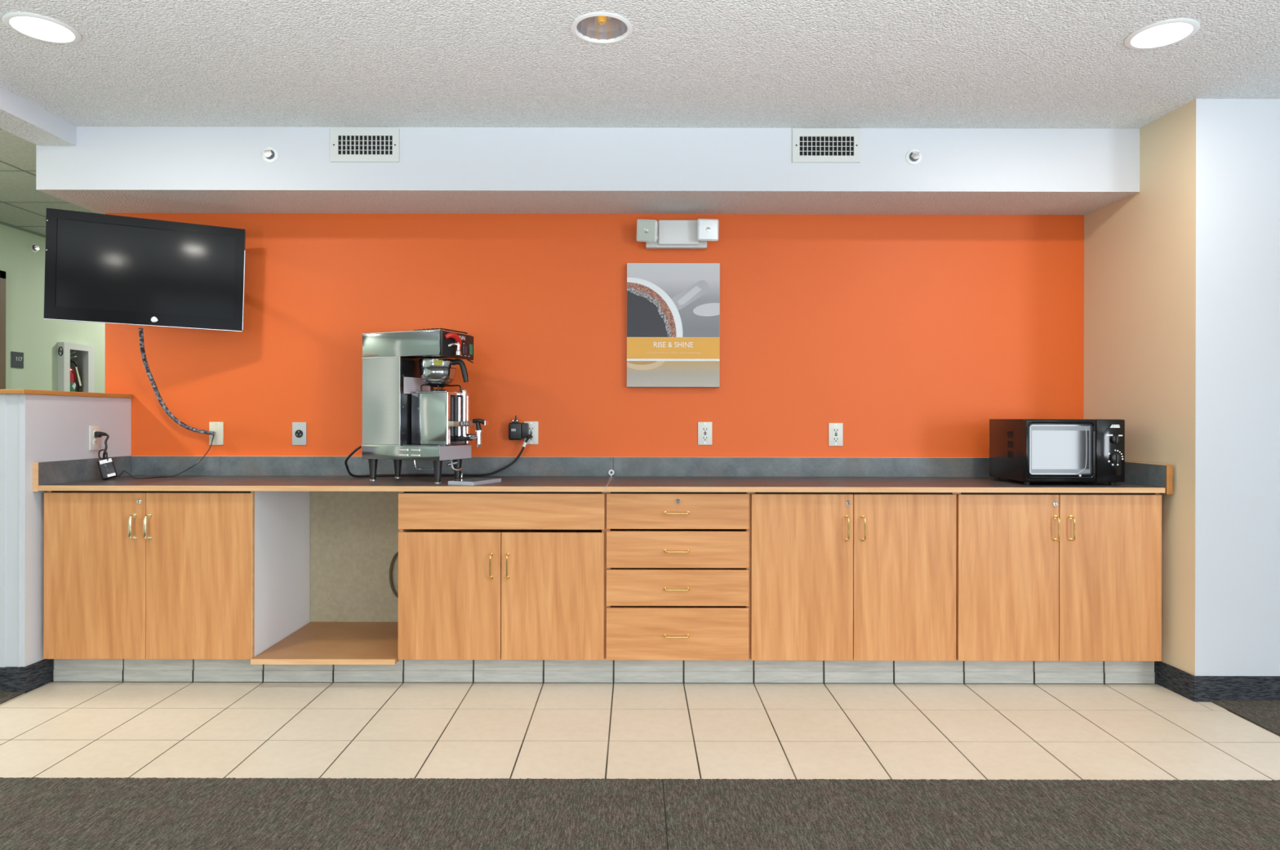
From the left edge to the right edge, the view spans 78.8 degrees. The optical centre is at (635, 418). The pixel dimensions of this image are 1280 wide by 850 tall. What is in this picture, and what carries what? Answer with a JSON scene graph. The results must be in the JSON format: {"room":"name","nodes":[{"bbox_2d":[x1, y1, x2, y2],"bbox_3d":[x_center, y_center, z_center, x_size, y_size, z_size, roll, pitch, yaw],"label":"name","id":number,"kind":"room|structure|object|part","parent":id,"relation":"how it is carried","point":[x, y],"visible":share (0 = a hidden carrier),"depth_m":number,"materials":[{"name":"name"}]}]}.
{"room":"common room","nodes":[
{"label":"common room","id":0,"kind":"room"},
{"bbox_2d":[0,223,105,392],"bbox_3d":[-4.380,-0.090,2.750,0.200,2.464,13.500,0,0,0],"label":"wall","id":1,"kind":"structure","parent":0,"point":[27,332],"depth_m":5.53,"materials":[{"name":"green paint"}]},
{"bbox_2d":[0,270,5,389],"bbox_3d":[-4.270,0.075,4.744,0.020,2.135,1.050,0,0,0],"label":"door","id":2,"kind":"structure","parent":1,"relation":"in","point":[2,273],"depth_m":5.25,"materials":[{"name":"brown"}]},
{"bbox_2d":[11,351,23,368],"bbox_3d":[-4.276,-0.405,5.390,0.007,0.110,0.104,0,0,0],"label":"room sign","id":3,"kind":"object","parent":1,"relation":"attached to","point":[17,357],"visible":1,"depth_m":5.39,"materials":[{"name":"grey plastic"}]},
{"bbox_2d":[30,242,39,253],"bbox_3d":[-4.263,-1.213,5.540,0.029,0.072,0.072,0,0,0],"label":"sprinkler","id":4,"kind":"object","parent":1,"relation":"attached to","point":[34,247],"visible":1,"depth_m":5.53,"materials":[{"name":"silver metal"}]},
{"bbox_2d":[57,342,94,392],"bbox_3d":[-4.323,-0.212,5.928,0.183,0.708,0.328,0,0,0],"label":"fire extinguisher cabinet","id":5,"kind":"object","parent":1,"relation":"attached to","point":[85,358],"visible":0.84,"depth_m":6.03,"materials":[{"name":"white metal"}]},
{"bbox_2d":[70,351,81,391],"bbox_3d":[-4.329,-0.202,5.935,0.142,0.616,0.121,0,0,0],"label":"fire extinguisher","id":6,"kind":"object","parent":5,"relation":"in","point":[73,376],"visible":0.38,"depth_m":5.94,"materials":[{"name":"red metal"}]},
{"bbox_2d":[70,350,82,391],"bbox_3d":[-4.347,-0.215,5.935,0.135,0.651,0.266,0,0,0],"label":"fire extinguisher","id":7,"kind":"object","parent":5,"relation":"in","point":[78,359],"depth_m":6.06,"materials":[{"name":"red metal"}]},
{"bbox_2d":[0,394,131,666],"bbox_3d":[-3.020,0.521,3.586,0.962,1.247,0.668,0,0,0],"label":"wall","id":8,"kind":"structure","parent":0,"point":[34,428],"depth_m":3.28,"materials":[{"name":"white paint"}]},
{"bbox_2d":[0,389,132,398],"bbox_3d":[-3.014,-0.112,3.576,0.972,0.020,0.683,0,0,0],"label":"trim","id":9,"kind":"structure","parent":8,"relation":"on","point":[2,391],"depth_m":3.45,"materials":[{"name":"brown wood"}]},
{"bbox_2d":[88,425,100,450],"bbox_3d":[-2.539,0.092,3.660,0.009,0.115,0.071,0,0,-1],"label":"wall outlet","id":10,"kind":"object","parent":8,"relation":"attached to","point":[94,442],"visible":0.99,"depth_m":3.65,"materials":[{"name":"white plastic"}]},
{"bbox_2d":[93,438,97,445],"bbox_3d":[-2.537,0.111,3.660,0.003,0.033,0.033,0,0,-1],"label":"receptacle","id":11,"kind":"object","parent":10,"relation":"attached to","point":[95,440],"depth_m":3.66,"materials":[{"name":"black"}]},
{"bbox_2d":[105,213,1084,457],"bbox_3d":[-0.135,-0.081,3.980,5.070,2.464,0.120,0,0,0],"label":"wall","id":12,"kind":"structure","parent":0,"point":[910,333],"depth_m":3.92,"materials":[{"name":"orange paint"}]},
{"bbox_2d":[43,208,245,331],"bbox_3d":[-2.300,-0.676,3.720,0.803,0.512,0.263,0,0,-22],"label":"television","id":13,"kind":"object","parent":12,"relation":"attached to","point":[100,268],"visible":1,"depth_m":3.60,"materials":[{"name":"black plastic"}]},
{"bbox_3d":[-2.261,-0.626,3.622,0.792,0.391,0.035,2,1,-22],"label":"edge trim","id":14,"kind":"part","parent":13,"relation":"part of","materials":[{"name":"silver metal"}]},
{"bbox_2d":[138,327,215,435],"bbox_3d":[-2.260,-0.171,3.819,0.145,0.512,0.337,0,0,44],"label":"cable","id":15,"kind":"object","parent":13,"relation":"hanging from","point":[164,406],"visible":1,"depth_m":3.81,"materials":[{"name":"grey plastic"}]},
{"bbox_2d":[208,422,223,444],"bbox_3d":[-2.107,0.075,3.917,0.071,0.115,0.007,0,0,0],"label":"cable wall plate","id":16,"kind":"object","parent":12,"relation":"attached to","point":[217,427],"visible":0.99,"depth_m":3.91,"materials":[{"name":"beige plastic"}]},
{"bbox_2d":[292,422,306,444],"bbox_3d":[-1.690,0.076,3.914,0.071,0.115,0.012,0,0,0],"label":"outlet","id":17,"kind":"object","parent":12,"relation":"attached to","point":[299,429],"visible":1,"depth_m":3.91,"materials":[{"name":"grey"}]},
{"bbox_2d":[294,429,302,437],"bbox_3d":[-1.690,0.076,3.912,0.039,0.039,0.005,0,0,0],"label":"receptacle","id":18,"kind":"object","parent":17,"relation":"attached to","point":[298,433],"depth_m":3.91,"materials":[{"name":"grey plastic"}]},
{"bbox_2d":[524,421,537,444],"bbox_3d":[-0.525,0.072,3.915,0.071,0.115,0.010,0,0,0],"label":"wall outlet","id":19,"kind":"object","parent":12,"relation":"attached to","point":[533,425],"visible":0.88,"depth_m":3.91,"materials":[{"name":"white plastic"}]},
{"bbox_2d":[508,415,528,439],"bbox_3d":[-0.583,0.046,3.884,0.094,0.122,0.053,0,0,0],"label":"plug","id":20,"kind":"object","parent":19,"relation":"attached to","point":[517,430],"visible":1,"depth_m":3.86,"materials":[{"name":"black plastic"}]},
{"bbox_2d":[528,426,534,439],"bbox_3d":[-0.525,0.072,3.913,0.034,0.068,0.006,0,0,0],"label":"receptacle","id":21,"kind":"object","parent":19,"relation":"attached to","point":[531,428],"depth_m":3.91,"materials":[{"name":"white plastic"}]},
{"bbox_2d":[131,456,991,476],"bbox_3d":[-0.141,0.241,3.908,4.780,0.095,0.020,0,0,0],"label":"backsplash","id":22,"kind":"structure","parent":12,"relation":"attached to","point":[140,465],"depth_m":3.90,"materials":[{"name":"laminate"}]},
{"bbox_2d":[626,262,719,386],"bbox_3d":[0.188,-0.466,3.900,0.464,0.617,0.035,0,0,0],"label":"poster","id":23,"kind":"object","parent":12,"relation":"attached to","point":[673,308],"visible":1,"depth_m":3.88,"materials":[{"name":"grey paper"}]},
{"bbox_2d":[635,218,719,249],"bbox_3d":[0.205,-0.915,3.845,0.403,0.135,0.150,0,0,0],"label":"emergency light","id":24,"kind":"object","parent":12,"relation":"attached to","point":[663,234],"visible":1,"depth_m":3.85,"materials":[{"name":"white plastic"}]},
{"bbox_2d":[697,422,711,444],"bbox_3d":[0.349,0.075,3.915,0.071,0.115,0.010,0,0,0],"label":"wall outlet","id":25,"kind":"object","parent":12,"relation":"attached to","point":[704,428],"visible":1,"depth_m":3.91,"materials":[{"name":"white plastic"}]},
{"bbox_2d":[702,426,708,439],"bbox_3d":[0.349,0.075,3.914,0.034,0.068,0.004,0,0,0],"label":"receptacle","id":26,"kind":"object","parent":25,"relation":"attached to","point":[704,429],"depth_m":3.91,"materials":[{"name":"white plastic"}]},
{"bbox_2d":[828,422,843,445],"bbox_3d":[1.006,0.081,3.915,0.071,0.115,0.010,0,0,0],"label":"wall outlet","id":27,"kind":"object","parent":12,"relation":"attached to","point":[835,429],"visible":1,"depth_m":3.91,"materials":[{"name":"white plastic"}]},
{"bbox_2d":[832,427,839,440],"bbox_3d":[1.006,0.081,3.914,0.034,0.068,0.004,0,0,0],"label":"receptacle","id":28,"kind":"object","parent":27,"relation":"attached to","point":[835,430],"depth_m":3.91,"materials":[{"name":"white plastic"}]},
{"bbox_2d":[0,0,1279,237],"bbox_3d":[0.078,-1.332,2.750,9.350,0.062,13.500,0,0,0],"label":"ceiling","id":29,"kind":"structure","parent":0,"point":[683,64],"depth_m":2.90,"materials":[{"name":"white paint"}]},
{"bbox_2d":[0,86,76,146],"bbox_3d":[-2.611,-1.280,0.035,0.172,0.097,6.970,0,0,0],"label":"ceiling beam","id":30,"kind":"structure","parent":29,"relation":"attached to","point":[19,117],"depth_m":3.32,"materials":[{"name":"white paint"}]},
{"bbox_2d":[1,12,81,44],"bbox_3d":[-2.001,-1.315,2.630,0.214,0.007,0.214,0,0,0],"label":"recessed light","id":31,"kind":"object","parent":29,"relation":"in","point":[35,26],"visible":1,"depth_m":2.62,"materials":[{"name":"white plastic"}]},
{"bbox_2d":[571,12,632,44],"bbox_3d":[-0.113,-1.379,2.623,0.208,0.144,0.208,0,0,0],"label":"recessed light","id":32,"kind":"object","parent":29,"relation":"in","point":[597,28],"visible":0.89,"depth_m":2.69,"materials":[{"name":"white plastic"}]},
{"bbox_3d":[-0.113,-1.383,2.623,0.034,0.108,0.034,0,0,0],"label":"bulb","id":33,"kind":"part","parent":32,"relation":"part of","materials":[{"name":"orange glass"}]},
{"bbox_2d":[1124,18,1199,49],"bbox_3d":[1.791,-1.307,2.656,0.214,0.007,0.214,0,0,0],"label":"recessed light","id":34,"kind":"object","parent":29,"relation":"in","point":[1166,33],"visible":1,"depth_m":2.65,"materials":[{"name":"white plastic"}]},
{"bbox_2d":[0,681,1279,849],"bbox_3d":[0.048,1.158,2.750,9.300,0.026,13.500,0,0,0],"label":"floor","id":35,"kind":"structure","parent":0,"point":[53,729],"depth_m":2.57,"materials":[{"name":"tile"}]},
{"bbox_2d":[43,490,310,659],"bbox_3d":[-2.078,0.667,3.599,0.890,0.718,0.633,0,0,0],"label":"base cabinet","id":36,"kind":"object","parent":35,"relation":"on","point":[193,575],"visible":0.98,"depth_m":3.32,"materials":[{"name":"brown wood"}]},
{"bbox_3d":[-2.306,0.671,3.329,0.433,0.709,0.019,0,0,0],"label":"door","id":37,"kind":"part","parent":36,"relation":"part of","materials":[{"name":"brown wood"}]},
{"bbox_3d":[-2.135,0.461,3.301,0.020,0.117,0.037,0,0,0],"label":"handle","id":38,"kind":"part","parent":36,"relation":"part of","materials":[{"name":"gold metal"}]},
{"bbox_3d":[-2.071,0.461,3.301,0.020,0.117,0.037,0,0,0],"label":"handle","id":39,"kind":"part","parent":36,"relation":"part of","materials":[{"name":"gold metal"}]},
{"bbox_3d":[-1.862,0.672,3.329,0.451,0.709,0.019,0,0,0],"label":"door","id":40,"kind":"part","parent":36,"relation":"part of","materials":[{"name":"brown wood"}]},
{"bbox_2d":[32,455,1173,494],"bbox_3d":[-0.140,0.254,3.606,4.823,0.126,0.626,0,0,0],"label":"countertop","id":41,"kind":"structure","parent":36,"relation":"on","point":[211,473],"depth_m":3.75,"materials":[{"name":"laminate"}]},
{"bbox_2d":[94,431,117,479],"bbox_3d":[-2.479,0.173,3.627,0.131,0.225,0.068,0,0,16],"label":"power adapter","id":42,"kind":"object","parent":41,"relation":"on","point":[106,465],"visible":1,"depth_m":3.61,"materials":[{"name":"black plastic"}]},
{"bbox_3d":[-2.469,0.136,3.636,0.047,0.132,0.054,0,0,0],"label":"cord","id":43,"kind":"part","parent":42,"relation":"part of","materials":[{"name":"black plastic"}]},
{"bbox_2d":[118,435,213,478],"bbox_3d":[-2.261,0.182,3.768,0.408,0.208,0.041,0,0,-43],"label":"power cord","id":44,"kind":"object","parent":41,"relation":"on","point":[213,435],"visible":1,"depth_m":3.79,"materials":[{"name":"black plastic"}]},
{"bbox_2d":[361,328,473,483],"bbox_3d":[-0.987,-0.059,3.603,0.495,0.693,0.243,0,0,23],"label":"coffee brewer","id":45,"kind":"object","parent":41,"relation":"on","point":[396,364],"visible":0.98,"depth_m":3.53,"materials":[{"name":"silver metal"}]},
{"bbox_3d":[-1.216,0.236,3.608,0.042,0.102,0.042,0,0,23],"label":"leg","id":46,"kind":"part","parent":45,"relation":"part of","materials":[{"name":"black plastic"}]},
{"bbox_3d":[-1.149,0.236,3.765,0.042,0.102,0.042,0,0,23],"label":"leg","id":47,"kind":"part","parent":45,"relation":"part of","materials":[{"name":"black plastic"}]},
{"bbox_3d":[-1.011,-0.079,3.614,0.004,0.391,0.228,0,0,23],"label":"plate","id":48,"kind":"part","parent":45,"relation":"part of","materials":[{"name":"black"}]},
{"bbox_2d":[362,328,471,359],"bbox_3d":[-1.013,-0.335,3.615,0.495,0.114,0.392,0,0,0],"label":"coffee maker top","id":49,"kind":"object","parent":45,"relation":"attached to","point":[424,344],"depth_m":3.50,"materials":[{"name":"silver metal"}]},
{"bbox_3d":[-0.918,0.120,3.574,0.201,0.003,0.216,0,0,23],"label":"drip plate","id":50,"kind":"part","parent":45,"relation":"part of","materials":[{"name":"silver metal"}]},
{"bbox_3d":[-0.880,0.236,3.466,0.042,0.102,0.042,0,0,23],"label":"leg","id":51,"kind":"part","parent":45,"relation":"part of","materials":[{"name":"black plastic"}]},
{"bbox_3d":[-0.897,-0.399,3.588,0.170,0.014,0.182,0,0,23],"label":"lid","id":52,"kind":"part","parent":45,"relation":"part of","materials":[{"name":"silver metal"}]},
{"bbox_2d":[411,383,488,447],"bbox_3d":[-0.844,-0.013,3.568,0.317,0.287,0.172,0,0,23],"label":"server","id":53,"kind":"object","parent":45,"relation":"in","point":[441,416],"visible":0.97,"depth_m":3.52,"materials":[{"name":"silver metal"}]},
{"bbox_3d":[-0.938,-0.140,3.550,0.103,0.034,0.007,0,0,23],"label":"handle","id":54,"kind":"part","parent":53,"relation":"part of","materials":[{"name":"black plastic"}]},
{"bbox_3d":[-0.901,-0.119,3.592,0.193,0.007,0.172,0,0,23],"label":"lid","id":55,"kind":"part","parent":53,"relation":"part of","materials":[{"name":"silver metal"}]},
{"bbox_3d":[-0.862,-0.140,3.640,0.113,0.034,0.007,0,0,23],"label":"handle","id":56,"kind":"part","parent":53,"relation":"part of","materials":[{"name":"black plastic"}]},
{"bbox_3d":[-0.809,0.000,3.553,0.010,0.237,0.170,0,0,23],"label":"corner trim","id":57,"kind":"part","parent":53,"relation":"part of","materials":[{"name":"silver metal"}]},
{"bbox_3d":[-0.811,-0.001,3.555,0.004,0.211,0.128,0,0,23],"label":"panel","id":58,"kind":"part","parent":53,"relation":"part of","materials":[{"name":"black"}]},
{"bbox_2d":[454,435,472,440],"bbox_3d":[-0.788,0.090,3.571,0.032,0.026,0.104,0,0,23],"label":"tap","id":59,"kind":"object","parent":53,"relation":"on","point":[457,437],"depth_m":3.55,"materials":[{"name":"black plastic"}]},
{"bbox_2d":[466,418,488,447],"bbox_3d":[-0.732,0.066,3.574,0.117,0.130,0.066,0,0,0],"label":"faucet","id":60,"kind":"object","parent":53,"relation":"on","point":[469,437],"depth_m":3.56,"materials":[{"name":"silver metal"}]},
{"bbox_2d":[444,332,461,355],"bbox_3d":[-0.809,-0.330,3.462,0.065,0.097,0.089,0,0,0],"label":"tap","id":61,"kind":"object","parent":45,"relation":"on","point":[452,340],"depth_m":3.46,"materials":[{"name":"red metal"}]},
{"bbox_3d":[-0.806,-0.328,3.528,0.014,0.112,0.237,0,0,23],"label":"control panel","id":62,"kind":"part","parent":45,"relation":"part of","materials":[{"name":"black plastic"}]},
{"bbox_3d":[-0.827,0.236,3.617,0.042,0.102,0.042,0,0,23],"label":"leg","id":63,"kind":"part","parent":45,"relation":"part of","materials":[{"name":"black plastic"}]},
{"bbox_3d":[-0.798,-0.217,3.537,0.083,0.107,0.027,0,0,10],"label":"funnel handle","id":64,"kind":"part","parent":45,"relation":"part of","materials":[{"name":"black plastic"}]},
{"bbox_2d":[462,345,466,354],"bbox_3d":[-0.781,-0.315,3.567,0.004,0.038,0.032,0,0,23],"label":"rocker switch","id":65,"kind":"object","parent":45,"relation":"attached to","point":[464,347],"depth_m":3.56,"materials":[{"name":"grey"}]},
{"bbox_2d":[344,434,532,477],"bbox_3d":[-0.959,0.182,3.828,0.881,0.209,0.204,0,0,-19],"label":"cable","id":66,"kind":"object","parent":41,"relation":"on","point":[529,436],"visible":0.94,"depth_m":3.86,"materials":[{"name":"black rubber"}]},
{"bbox_2d":[448,477,501,485],"bbox_3d":[-0.711,0.279,3.455,0.130,0.017,0.220,0,0,23],"label":"drip tray","id":67,"kind":"object","parent":41,"relation":"on","point":[475,481],"visible":1,"depth_m":3.40,"materials":[{"name":"silver metal"}]},
{"bbox_2d":[608,469,613,476],"bbox_3d":[-0.121,0.272,3.871,0.029,0.035,0.010,0,0,0],"label":"ring","id":68,"kind":"object","parent":41,"relation":"on","point":[612,473],"visible":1,"depth_m":3.87,"materials":[{"name":"white"}]},
{"bbox_2d":[989,418,1124,484],"bbox_3d":[1.919,0.148,3.568,0.436,0.290,0.373,0,0,0],"label":"microwave","id":69,"kind":"object","parent":41,"relation":"on","point":[1026,451],"visible":1,"depth_m":3.40,"materials":[{"name":"black metal"}]},
{"bbox_3d":[1.857,0.141,3.411,0.309,0.274,0.022,0,0,0],"label":"door","id":70,"kind":"part","parent":69,"relation":"part of","materials":[{"name":"black"}]},
{"bbox_3d":[2.075,0.141,3.412,0.125,0.274,0.020,0,0,0],"label":"control panel","id":71,"kind":"part","parent":69,"relation":"part of","materials":[{"name":"black plastic"}]},
{"bbox_2d":[1106,424,1122,435],"bbox_3d":[2.090,0.051,3.402,0.071,0.052,0.001,0,0,0],"label":"print","id":72,"kind":"object","parent":69,"relation":"attached to","point":[1111,429],"depth_m":3.40,"materials":[{"name":"white"}]},
{"bbox_3d":[2.090,0.092,3.392,0.034,0.034,0.020,0,0,0],"label":"knob","id":73,"kind":"part","parent":69,"relation":"part of","materials":[{"name":"black plastic"}]},
{"bbox_3d":[2.092,0.173,3.392,0.044,0.044,0.020,0,0,0],"label":"knob","id":74,"kind":"part","parent":69,"relation":"part of","materials":[{"name":"black plastic"}]},
{"bbox_2d":[250,491,399,664],"bbox_3d":[-1.324,0.679,3.607,0.614,0.739,0.617,0,0,0],"label":"open shelf unit","id":75,"kind":"object","parent":35,"relation":"on","point":[354,535],"visible":0.74,"depth_m":3.91,"materials":[{"name":"brown wood"}]},
{"bbox_3d":[-1.324,1.030,3.605,0.612,0.022,0.606,0,0,0],"label":"shelf","id":76,"kind":"part","parent":75,"relation":"part of","materials":[{"name":"brown wood"}]},
{"bbox_2d":[389,551,398,598],"bbox_3d":[-1.162,0.780,3.893,0.138,0.250,0.014,0,0,0],"label":"hose","id":77,"kind":"object","parent":75,"relation":"hanging from","point":[396,554],"visible":0.38,"depth_m":3.89,"materials":[{"name":"brown rubber"}]},
{"bbox_2d":[397,491,606,660],"bbox_3d":[-0.570,0.670,3.601,0.886,0.718,0.630,0,0,0],"label":"base cabinet","id":78,"kind":"object","parent":35,"relation":"on","point":[482,575],"visible":0.99,"depth_m":3.32,"materials":[{"name":"brown wood"}]},
{"bbox_3d":[-0.794,0.757,3.329,0.437,0.543,0.019,0,0,0],"label":"door","id":79,"kind":"part","parent":78,"relation":"part of","materials":[{"name":"brown wood"}]},
{"bbox_3d":[-0.614,0.627,3.303,0.014,0.111,0.034,0,0,0],"label":"handle","id":80,"kind":"part","parent":78,"relation":"part of","materials":[{"name":"gold metal"}]},
{"bbox_3d":[-0.573,0.396,3.329,0.879,0.153,0.019,0,0,0],"label":"false drawer","id":81,"kind":"part","parent":78,"relation":"part of","materials":[{"name":"brown wood"}]},
{"bbox_3d":[-0.544,0.627,3.303,0.014,0.111,0.034,0,0,0],"label":"handle","id":82,"kind":"part","parent":78,"relation":"part of","materials":[{"name":"gold metal"}]},
{"bbox_3d":[-0.354,0.758,3.329,0.437,0.543,0.019,0,0,0],"label":"door","id":83,"kind":"part","parent":78,"relation":"part of","materials":[{"name":"brown wood"}]},
{"bbox_2d":[605,491,751,660],"bbox_3d":[0.183,0.671,3.601,0.619,0.718,0.630,0,0,0],"label":"base cabinet","id":84,"kind":"object","parent":35,"relation":"on","point":[677,580],"visible":1,"depth_m":3.32,"materials":[{"name":"brown wood"}]},
{"bbox_3d":[0.175,0.923,3.303,0.111,0.014,0.034,0,0,0],"label":"handle","id":85,"kind":"part","parent":84,"relation":"part of","materials":[{"name":"gold metal"}]},
{"bbox_3d":[0.175,0.725,3.303,0.111,0.014,0.034,0,0,0],"label":"handle","id":86,"kind":"part","parent":84,"relation":"part of","materials":[{"name":"gold metal"}]},
{"bbox_3d":[0.175,0.563,3.303,0.111,0.014,0.034,0,0,0],"label":"handle","id":87,"kind":"part","parent":84,"relation":"part of","materials":[{"name":"gold metal"}]},
{"bbox_3d":[0.176,0.401,3.303,0.111,0.014,0.034,0,0,0],"label":"handle","id":88,"kind":"part","parent":84,"relation":"part of","materials":[{"name":"gold metal"}]},
{"bbox_3d":[0.179,0.919,3.329,0.608,0.222,0.019,0,0,0],"label":"drawer","id":89,"kind":"part","parent":84,"relation":"part of","materials":[{"name":"brown wood"}]},
{"bbox_3d":[0.179,0.722,3.329,0.608,0.154,0.019,0,0,0],"label":"drawer","id":90,"kind":"part","parent":84,"relation":"part of","materials":[{"name":"brown wood"}]},
{"bbox_3d":[0.179,0.559,3.329,0.608,0.156,0.019,0,0,0],"label":"drawer","id":91,"kind":"part","parent":84,"relation":"part of","materials":[{"name":"brown wood"}]},
{"bbox_3d":[0.180,0.396,3.329,0.608,0.150,0.019,0,0,0],"label":"drawer","id":92,"kind":"part","parent":84,"relation":"part of","materials":[{"name":"brown wood"}]},
{"bbox_2d":[750,492,956,660],"bbox_3d":[0.934,0.673,3.601,0.881,0.718,0.630,0,0,0],"label":"base cabinet","id":93,"kind":"object","parent":35,"relation":"on","point":[834,575],"visible":0.98,"depth_m":3.32,"materials":[{"name":"brown wood"}]},
{"bbox_3d":[0.710,0.677,3.329,0.433,0.709,0.019,0,0,0],"label":"door","id":94,"kind":"part","parent":93,"relation":"part of","materials":[{"name":"brown wood"}]},
{"bbox_3d":[0.899,0.468,3.303,0.014,0.111,0.034,0,0,0],"label":"handle","id":95,"kind":"part","parent":93,"relation":"part of","materials":[{"name":"gold metal"}]},
{"bbox_3d":[0.969,0.468,3.303,0.014,0.111,0.034,0,0,0],"label":"handle","id":96,"kind":"part","parent":93,"relation":"part of","materials":[{"name":"gold metal"}]},
{"bbox_3d":[1.148,0.678,3.329,0.437,0.709,0.019,0,0,0],"label":"door","id":97,"kind":"part","parent":93,"relation":"part of","materials":[{"name":"brown wood"}]},
{"bbox_2d":[955,492,1161,661],"bbox_3d":[1.809,0.675,3.601,0.868,0.718,0.630,0,0,0],"label":"base cabinet","id":98,"kind":"object","parent":35,"relation":"on","point":[1041,576],"visible":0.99,"depth_m":3.32,"materials":[{"name":"brown wood"}]},
{"bbox_3d":[1.590,0.679,3.329,0.428,0.709,0.019,0,0,0],"label":"door","id":99,"kind":"part","parent":98,"relation":"part of","materials":[{"name":"brown wood"}]},
{"bbox_3d":[1.787,0.468,3.303,0.014,0.111,0.034,0,0,0],"label":"handle","id":100,"kind":"part","parent":98,"relation":"part of","materials":[{"name":"gold metal"}]},
{"bbox_3d":[1.853,0.468,3.303,0.014,0.111,0.034,0,0,0],"label":"handle","id":101,"kind":"part","parent":98,"relation":"part of","materials":[{"name":"gold metal"}]},
{"bbox_3d":[2.024,0.680,3.329,0.435,0.709,0.019,0,0,0],"label":"door","id":102,"kind":"part","parent":98,"relation":"part of","materials":[{"name":"brown wood"}]},
{"bbox_2d":[1084,98,1279,675],"bbox_3d":[3.477,-0.079,3.605,2.446,2.474,0.830,0,0,0],"label":"wall","id":103,"kind":"structure","parent":0,"point":[1182,271],"depth_m":3.19,"materials":[{"name":"white paint"}]},
{"bbox_2d":[262,146,278,163],"bbox_3d":[-1.650,-1.190,3.506,0.072,0.072,0.029,0,0,0],"label":"sprinkler","id":104,"kind":"object","parent":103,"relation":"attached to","point":[269,154],"visible":1,"depth_m":3.51,"materials":[{"name":"white plastic"}]},
{"bbox_2d":[329,128,399,162],"bbox_3d":[-1.222,-1.232,3.515,0.312,0.151,0.009,0,0,0],"label":"air vent","id":105,"kind":"object","parent":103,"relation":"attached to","point":[346,144],"visible":1,"depth_m":3.51,"materials":[{"name":"grey metal"}]},
{"bbox_2d":[35,126,1139,214],"bbox_3d":[-0.198,-1.176,3.745,5.020,0.295,0.450,0,0,0],"label":"soffit","id":106,"kind":"structure","parent":103,"relation":"attached to","point":[109,169],"depth_m":3.52,"materials":[{"name":"white paint"}]},
{"bbox_2d":[0,658,1279,701],"bbox_3d":[0.548,1.095,3.301,8.100,0.135,0.242,0,0,0],"label":"baseboard","id":107,"kind":"structure","parent":103,"relation":"attached to","point":[749,671],"depth_m":3.39,"materials":[{"name":"grey tile"}]},
{"bbox_2d":[791,128,860,163],"bbox_3d":[0.860,-1.231,3.515,0.308,0.152,0.009,0,0,0],"label":"air vent","id":108,"kind":"object","parent":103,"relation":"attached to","point":[808,145],"visible":1,"depth_m":3.51,"materials":[{"name":"grey metal"}]},
{"bbox_2d":[905,149,921,164],"bbox_3d":[1.256,-1.180,3.506,0.072,0.072,0.029,0,0,0],"label":"sprinkler","id":109,"kind":"object","parent":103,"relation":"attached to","point":[913,157],"visible":1,"depth_m":3.51,"materials":[{"name":"white plastic"}]}
]}

